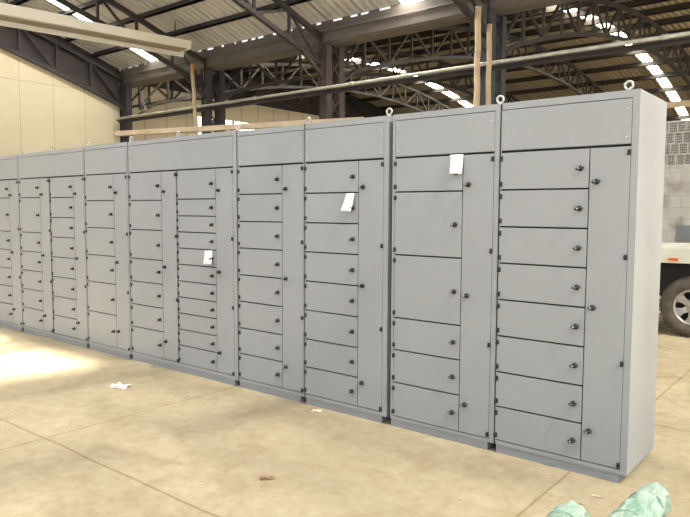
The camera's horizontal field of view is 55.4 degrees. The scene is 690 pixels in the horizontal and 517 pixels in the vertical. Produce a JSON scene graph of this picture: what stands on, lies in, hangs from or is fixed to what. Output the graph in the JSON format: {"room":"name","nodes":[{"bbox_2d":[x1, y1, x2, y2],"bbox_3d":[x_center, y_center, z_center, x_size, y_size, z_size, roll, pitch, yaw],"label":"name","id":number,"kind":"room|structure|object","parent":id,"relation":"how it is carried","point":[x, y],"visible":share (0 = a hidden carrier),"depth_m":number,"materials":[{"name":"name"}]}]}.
{"room":"industrial warehouse","nodes":[
{"label":"industrial warehouse","id":0,"kind":"room"},
{"bbox_2d":[0,26,119,156],"bbox_3d":[-11.638,-4.060,14.906,0.150,9.024,14.500,4,5,39],"label":"wall","id":1,"kind":"structure","parent":0,"point":[40,110],"depth_m":18.74,"materials":[{"name":"beige metal"}]},
{"bbox_2d":[0,0,400,68],"bbox_3d":[-6.694,-6.680,8.683,24.180,3.290,17.850,4,5,39],"label":"ceiling","id":2,"kind":"structure","parent":0,"point":[314,11],"depth_m":16.40,"materials":[{"name":"grey metal"}]},
{"bbox_2d":[8,0,30,5],"bbox_3d":[0.772,-6.138,9.716,25.450,0.118,0.100,4,5,39],"label":"purlin","id":3,"kind":"structure","parent":2,"relation":"attached to","point":[14,2],"depth_m":17.19,"materials":[{"name":"paint"}]},
{"bbox_2d":[58,0,102,15],"bbox_3d":[1.305,-5.931,10.394,25.450,0.118,0.100,4,5,39],"label":"purlin","id":4,"kind":"structure","parent":2,"relation":"attached to","point":[91,4],"depth_m":16.76,"materials":[{"name":"paint"}]},
{"bbox_2d":[48,0,156,60],"bbox_3d":[-11.134,-6.959,12.262,0.520,3.259,17.790,4,5,39],"label":"skylight","id":5,"kind":"object","parent":2,"relation":"attached to","point":[142,53],"visible":0.29,"depth_m":17.71,"materials":[{"name":"white plastic"}]},
{"bbox_2d":[65,0,204,41],"bbox_3d":[1.838,-5.710,11.073,25.450,0.118,0.100,4,5,39],"label":"purlin","id":6,"kind":"structure","parent":2,"relation":"attached to","point":[183,3],"depth_m":16.26,"materials":[{"name":"paint"}]},
{"bbox_2d":[93,0,311,56],"bbox_3d":[2.371,-5.474,11.753,25.450,0.118,0.100,4,5,39],"label":"purlin","id":7,"kind":"structure","parent":2,"relation":"attached to","point":[245,14],"depth_m":16.24,"materials":[{"name":"paint"}]},
{"bbox_2d":[120,51,392,140],"bbox_3d":[-2.296,-5.001,33.083,0.200,8.300,25.350,4,5,39],"label":"wall","id":8,"kind":"structure","parent":0,"point":[249,113],"depth_m":29.70,"materials":[{"name":"beige metal"}]},
{"bbox_2d":[198,116,253,133],"bbox_3d":[-5.263,-5.745,29.279,0.120,0.820,3.300,4,5,39],"label":"window","id":9,"kind":"structure","parent":8,"relation":"in","point":[199,117],"depth_m":29.32,"materials":[{"name":"beige glass"}]},
{"bbox_2d":[118,0,416,70],"bbox_3d":[1.240,-5.336,13.808,29.429,0.062,0.030,4,5,39],"label":"trim","id":10,"kind":"structure","parent":8,"relation":"attached to","point":[414,1],"depth_m":16.11,"materials":[{"name":"grey metal"}]},
{"bbox_2d":[0,299,689,516],"bbox_3d":[0.497,0.181,21.483,56.000,0.300,54.000,4,5,39],"label":"floor","id":11,"kind":"structure","parent":0,"point":[170,443],"depth_m":4.32,"materials":[{"name":"concrete"}]},
{"bbox_2d":[0,155,23,331],"bbox_3d":[-4.374,-0.221,9.000,0.871,2.300,0.634,4,5,39],"label":"tall cabinet","id":12,"kind":"object","parent":11,"relation":"on","point":[11,307],"visible":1,"depth_m":8.68,"materials":[{"name":"grey metal"}]},
{"bbox_2d":[18,146,89,347],"bbox_3d":[-3.409,-0.193,8.221,1.604,2.367,0.634,4,5,39],"label":"tall cabinet","id":13,"kind":"object","parent":11,"relation":"on","point":[51,183],"visible":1,"depth_m":7.95,"materials":[{"name":"grey metal"}]},
{"bbox_2d":[84,141,132,358],"bbox_3d":[-2.448,-0.134,7.446,0.865,2.373,0.634,4,5,39],"label":"tall cabinet","id":14,"kind":"object","parent":11,"relation":"on","point":[105,165],"visible":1,"depth_m":7.21,"materials":[{"name":"grey metal"}]},
{"bbox_2d":[108,382,133,388],"bbox_3d":[-2.044,1.153,5.963,0.213,0.026,0.144,2,5,22],"label":"paper scrap","id":15,"kind":"object","parent":11,"relation":"on","point":[119,385],"visible":1,"depth_m":5.95,"materials":[{"name":"white paper"}]},
{"bbox_2d":[100,84,161,142],"bbox_3d":[-6.690,-2.677,20.796,0.400,5.440,2.142,4,5,39],"label":"lattice column","id":16,"kind":"structure","parent":11,"relation":"on","point":[127,89],"depth_m":20.37,"materials":[{"name":"metal"}]},
{"bbox_2d":[0,26,123,107],"bbox_3d":[-12.498,-6.258,13.386,0.100,4.164,17.860,4,5,39],"label":"roof truss","id":17,"kind":"object","parent":16,"relation":"on","point":[55,42],"visible":0.84,"depth_m":18.94,"materials":[{"name":"metal"}]},
{"bbox_2d":[138,63,451,111],"bbox_3d":[1.272,-6.944,30.415,0.100,3.066,24.850,4,5,39],"label":"roof truss","id":18,"kind":"object","parent":16,"relation":"on","point":[263,65],"visible":0.39,"depth_m":26.33,"materials":[{"name":"metal"}]},
{"bbox_2d":[128,124,239,385],"bbox_3d":[-1.453,-0.071,6.644,1.714,2.373,0.634,4,5,39],"label":"tall cabinet","id":19,"kind":"object","parent":11,"relation":"on","point":[183,189],"visible":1,"depth_m":6.36,"materials":[{"name":"grey metal"}]},
{"bbox_2d":[203,250,211,263],"bbox_3d":[-1.280,-0.011,6.111,0.137,0.129,0.042,4,5,39],"label":"paper tag","id":20,"kind":"object","parent":19,"relation":"hanging from","point":[207,254],"visible":1,"depth_m":6.11,"materials":[{"name":"white paper"}]},
{"bbox_2d":[190,64,197,134],"bbox_3d":[-3.858,-2.400,17.355,0.578,5.428,0.133,4,5,39],"label":"pole","id":21,"kind":"object","parent":11,"relation":"on","point":[191,65],"visible":0.27,"depth_m":17.29,"materials":[{"name":"brown wood"}]},
{"bbox_2d":[181,68,241,133],"bbox_3d":[-3.657,-2.570,18.345,0.400,5.614,2.142,4,5,39],"label":"lattice column","id":22,"kind":"structure","parent":11,"relation":"on","point":[206,93],"depth_m":18.08,"materials":[{"name":"metal"}]},
{"bbox_2d":[54,0,205,87],"bbox_3d":[-9.426,-6.162,10.902,0.100,3.964,17.860,4,5,39],"label":"roof truss","id":23,"kind":"object","parent":22,"relation":"on","point":[137,18],"visible":0.61,"depth_m":16.29,"materials":[{"name":"metal"}]},
{"bbox_2d":[0,0,190,56],"bbox_3d":[-7.391,-5.940,13.713,9.020,1.946,0.500,-4,6,-42],"label":"overhead beam","id":24,"kind":"structure","parent":23,"relation":"hanging from","point":[13,16],"depth_m":15.01,"materials":[{"name":"beige paint"}]},
{"bbox_2d":[225,47,518,102],"bbox_3d":[4.343,-6.747,27.939,0.100,3.066,24.850,4,5,39],"label":"roof truss","id":25,"kind":"object","parent":22,"relation":"on","point":[441,64],"visible":0.33,"depth_m":23.42,"materials":[{"name":"metal"}]},
{"bbox_2d":[115,117,364,135],"bbox_3d":[-1.470,-0.358,8.446,3.697,2.681,0.100,2,5,24],"label":"rail","id":26,"kind":"object","parent":11,"relation":"on","point":[247,126],"visible":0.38,"depth_m":8.35,"materials":[{"name":"beige metal"}]},
{"bbox_2d":[259,476,274,479],"bbox_3d":[-0.468,1.315,3.943,0.099,0.013,0.042,-1,4,-13],"label":"chip","id":27,"kind":"object","parent":11,"relation":"on","point":[260,477],"visible":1,"depth_m":3.94,"materials":[{"name":"beige wood"}]},
{"bbox_2d":[237,124,305,402],"bbox_3d":[-0.477,0.028,5.860,0.813,2.300,0.634,4,5,39],"label":"tall cabinet","id":28,"kind":"object","parent":11,"relation":"on","point":[270,161],"visible":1,"depth_m":5.62,"materials":[{"name":"grey metal"}]},
{"bbox_2d":[300,43,360,118],"bbox_3d":[-0.313,-2.356,15.650,0.400,5.614,2.142,4,5,39],"label":"lattice column","id":29,"kind":"structure","parent":11,"relation":"on","point":[332,71],"depth_m":15.37,"materials":[{"name":"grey metal"}]},
{"bbox_2d":[232,0,322,66],"bbox_3d":[-6.160,-5.953,8.270,0.100,3.964,17.860,4,5,39],"label":"roof truss","id":30,"kind":"object","parent":29,"relation":"on","point":[246,5],"visible":0.99,"depth_m":14.42,"materials":[{"name":"metal"}]},
{"bbox_2d":[118,0,579,87],"bbox_3d":[1.466,-5.096,13.971,29.600,0.460,0.640,4,5,39],"label":"gutter","id":31,"kind":"object","parent":29,"relation":"on","point":[425,15],"visible":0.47,"depth_m":14.92,"materials":[{"name":"grey metal"}]},
{"bbox_2d":[132,76,386,117],"bbox_3d":[-1.956,-7.150,33.016,0.100,3.066,24.850,4,5,39],"label":"roof truss","id":32,"kind":"object","parent":31,"relation":"attached to","point":[266,80],"visible":0.31,"depth_m":30.67,"materials":[{"name":"metal"}]},
{"bbox_2d":[223,0,617,73],"bbox_3d":[5.944,-7.313,19.351,29.600,0.188,0.100,4,5,39],"label":"purlin","id":33,"kind":"structure","parent":32,"relation":"on","point":[572,5],"depth_m":21.98,"materials":[{"name":"paint"}]},
{"bbox_2d":[345,43,689,94],"bbox_3d":[11.290,-8.115,25.919,29.600,0.188,0.100,4,5,39],"label":"purlin","id":34,"kind":"structure","parent":32,"relation":"on","point":[688,44],"depth_m":27.62,"materials":[{"name":"paint"}]},
{"bbox_2d":[378,70,688,109],"bbox_3d":[13.425,-7.896,28.587,29.600,0.188,0.100,4,5,39],"label":"purlin","id":35,"kind":"structure","parent":32,"relation":"on","point":[672,74],"depth_m":31.24,"materials":[{"name":"paint"}]},
{"bbox_2d":[666,115,689,120],"bbox_3d":[16.627,-6.991,32.630,29.600,0.188,0.100,4,5,39],"label":"purlin","id":36,"kind":"structure","parent":32,"relation":"on","point":[682,117],"depth_m":32.62,"materials":[{"name":"paint"}]},
{"bbox_2d":[116,36,689,122],"bbox_3d":[0.911,-3.719,13.950,20.300,0.068,0.220,4,5,39],"label":"steel rail","id":37,"kind":"object","parent":29,"relation":"attached to","point":[683,40],"visible":1,"depth_m":13.04,"materials":[{"name":"grey metal"}]},
{"bbox_2d":[116,31,689,119],"bbox_3d":[0.861,-3.798,13.882,20.300,0.092,0.092,4,5,39],"label":"pipe","id":38,"kind":"object","parent":37,"relation":"on","point":[681,34],"visible":0.96,"depth_m":12.96,"materials":[{"name":"grey metal"}]},
{"bbox_2d":[345,25,603,94],"bbox_3d":[7.609,-6.539,25.307,0.100,3.066,24.850,4,5,39],"label":"roof truss","id":39,"kind":"object","parent":29,"relation":"on","point":[579,73],"visible":0.52,"depth_m":20.05,"materials":[{"name":"metal"}]},
{"bbox_2d":[304,108,392,422],"bbox_3d":[0.163,0.038,5.342,0.855,2.361,0.634,4,5,39],"label":"tall cabinet","id":40,"kind":"object","parent":11,"relation":"on","point":[348,255],"visible":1,"depth_m":5.09,"materials":[{"name":"grey metal"}]},
{"bbox_2d":[340,193,353,210],"bbox_3d":[0.015,-0.429,5.031,0.110,0.139,0.042,4,5,39],"label":"paper tag","id":41,"kind":"object","parent":40,"relation":"hanging from","point":[348,201],"visible":1,"depth_m":5.03,"materials":[{"name":"white paper"}]},
{"bbox_2d":[390,95,504,449],"bbox_3d":[0.849,0.082,4.789,0.851,2.361,0.634,4,5,39],"label":"tall cabinet","id":42,"kind":"object","parent":11,"relation":"on","point":[445,226],"visible":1,"depth_m":4.55,"materials":[{"name":"grey metal"}]},
{"bbox_2d":[449,154,462,173],"bbox_3d":[0.744,-0.635,4.426,0.108,0.133,0.042,4,5,39],"label":"paper tag","id":43,"kind":"object","parent":42,"relation":"hanging from","point":[456,161],"visible":1,"depth_m":4.42,"materials":[{"name":"white paper"}]},
{"bbox_2d":[473,6,481,105],"bbox_3d":[2.398,-1.912,12.060,0.127,5.285,0.127,4,5,39],"label":"pole","id":44,"kind":"object","parent":11,"relation":"on","point":[477,54],"visible":0.31,"depth_m":11.89,"materials":[{"name":"brown wood"}]},
{"bbox_2d":[486,24,491,104],"bbox_3d":[2.629,-1.778,12.166,0.111,5.004,0.111,4,5,39],"label":"pole","id":45,"kind":"object","parent":11,"relation":"on","point":[489,26],"visible":0.31,"depth_m":12.00,"materials":[{"name":"beige wood"}]},
{"bbox_2d":[465,9,517,105],"bbox_3d":[2.898,-2.151,13.061,0.400,5.614,2.142,4,5,39],"label":"lattice column","id":46,"kind":"structure","parent":11,"relation":"on","point":[499,23],"depth_m":12.80,"materials":[{"name":"grey metal"}]},
{"bbox_2d":[452,0,488,37],"bbox_3d":[-2.871,-5.743,5.619,0.100,3.964,17.860,4,5,39],"label":"roof truss","id":47,"kind":"object","parent":46,"relation":"on","point":[460,4],"visible":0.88,"depth_m":12.26,"materials":[{"name":"metal"}]},
{"bbox_2d":[506,0,689,86],"bbox_3d":[10.898,-6.329,22.656,0.100,3.066,24.850,4,5,39],"label":"roof truss","id":48,"kind":"object","parent":46,"relation":"on","point":[641,17],"visible":0.8,"depth_m":17.86,"materials":[{"name":"metal"}]},
{"bbox_2d":[667,100,689,107],"bbox_3d":[11.281,-5.562,24.037,23.000,0.210,0.150,4,5,39],"label":"beam","id":49,"kind":"structure","parent":48,"relation":"attached to","point":[685,103],"depth_m":23.44,"materials":[{"name":"beige wood"}]},
{"bbox_2d":[546,500,589,516],"bbox_3d":[0.880,1.313,3.001,0.176,0.169,0.886,4,6,42],"label":"roll","id":50,"kind":"object","parent":11,"relation":"on","point":[569,508],"visible":1,"depth_m":3.22,"materials":[{"name":"green plastic"}]},
{"bbox_2d":[494,80,666,482],"bbox_3d":[1.503,0.124,4.261,0.851,2.361,0.634,4,5,39],"label":"tall cabinet","id":51,"kind":"object","parent":11,"relation":"on","point":[581,184],"visible":1,"depth_m":4.01,"materials":[{"name":"grey metal"}]},
{"bbox_2d":[606,482,670,516],"bbox_3d":[1.341,1.300,3.154,0.186,0.177,1.006,4,6,41],"label":"roll","id":52,"kind":"object","parent":11,"relation":"on","point":[652,499],"visible":1,"depth_m":3.31,"materials":[{"name":"green plastic"}]},
{"bbox_2d":[659,242,689,337],"bbox_3d":[5.848,0.154,8.249,4.390,1.768,1.734,4,5,39],"label":"pickup truck","id":53,"kind":"object","parent":11,"relation":"on","point":[674,304],"visible":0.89,"depth_m":8.49,"materials":[{"name":"white paint"}]},
{"bbox_2d":[675,225,689,242],"bbox_3d":[6.880,0.149,10.996,2.550,1.365,0.220,4,5,39],"label":"metal sheet","id":54,"kind":"object","parent":53,"relation":"on","point":[682,231],"visible":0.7,"depth_m":11.72,"materials":[{"name":"grey metal"}]},
{"bbox_2d":[243,0,689,120],"bbox_3d":[9.339,-7.153,23.894,30.000,2.152,24.940,4,5,39],"label":"ceiling","id":55,"kind":"structure","parent":0,"point":[642,71],"depth_m":29.20,"materials":[{"name":"metal"}]},
{"bbox_2d":[345,58,471,106],"bbox_3d":[1.932,-7.629,29.864,0.450,2.105,24.780,4,5,39],"label":"skylight","id":56,"kind":"object","parent":55,"relation":"attached to","point":[450,94],"visible":0.23,"depth_m":33.88,"materials":[{"name":"beige plastic"}]},
{"bbox_2d":[245,0,672,76],"bbox_3d":[7.014,-7.627,20.653,29.600,0.188,0.100,4,5,39],"label":"purlin","id":57,"kind":"structure","parent":55,"relation":"attached to","point":[633,3],"depth_m":21.71,"materials":[{"name":"paint"}]},
{"bbox_2d":[274,2,689,77],"bbox_3d":[8.083,-7.865,21.961,29.600,0.188,0.100,4,5,39],"label":"purlin","id":58,"kind":"structure","parent":55,"relation":"attached to","point":[682,6],"depth_m":22.72,"materials":[{"name":"paint"}]},
{"bbox_2d":[297,15,689,83],"bbox_3d":[9.152,-8.025,23.275,29.600,0.188,0.100,4,5,39],"label":"purlin","id":59,"kind":"structure","parent":55,"relation":"attached to","point":[685,18],"depth_m":23.81,"materials":[{"name":"paint"}]},
{"bbox_2d":[345,28,689,82],"bbox_3d":[10.221,-8.109,24.594,29.600,0.188,0.100,4,5,39],"label":"purlin","id":60,"kind":"structure","parent":55,"relation":"attached to","point":[686,29],"depth_m":25.84,"materials":[{"name":"paint"}]},
{"bbox_2d":[360,57,684,101],"bbox_3d":[12.358,-8.044,27.250,29.600,0.188,0.100,4,5,39],"label":"purlin","id":61,"kind":"structure","parent":55,"relation":"attached to","point":[655,62],"depth_m":29.74,"materials":[{"name":"paint"}]},
{"bbox_2d":[565,9,689,119],"bbox_3d":[9.634,-7.137,23.656,0.400,2.105,24.780,4,5,39],"label":"skylight","id":62,"kind":"object","parent":55,"relation":"attached to","point":[664,82],"visible":0.34,"depth_m":28.39,"materials":[{"name":"beige plastic"}]},
{"bbox_2d":[644,85,689,93],"bbox_3d":[14.493,-7.671,29.929,29.600,0.188,0.100,4,5,39],"label":"purlin","id":63,"kind":"structure","parent":55,"relation":"attached to","point":[686,87],"depth_m":29.76,"materials":[{"name":"paint"}]},
{"bbox_2d":[659,120,689,298],"bbox_3d":[7.215,-0.779,10.917,8.401,3.230,0.160,4,5,39],"label":"wall","id":64,"kind":"structure","parent":0,"point":[676,193],"depth_m":11.80,"materials":[{"name":"white paint"}]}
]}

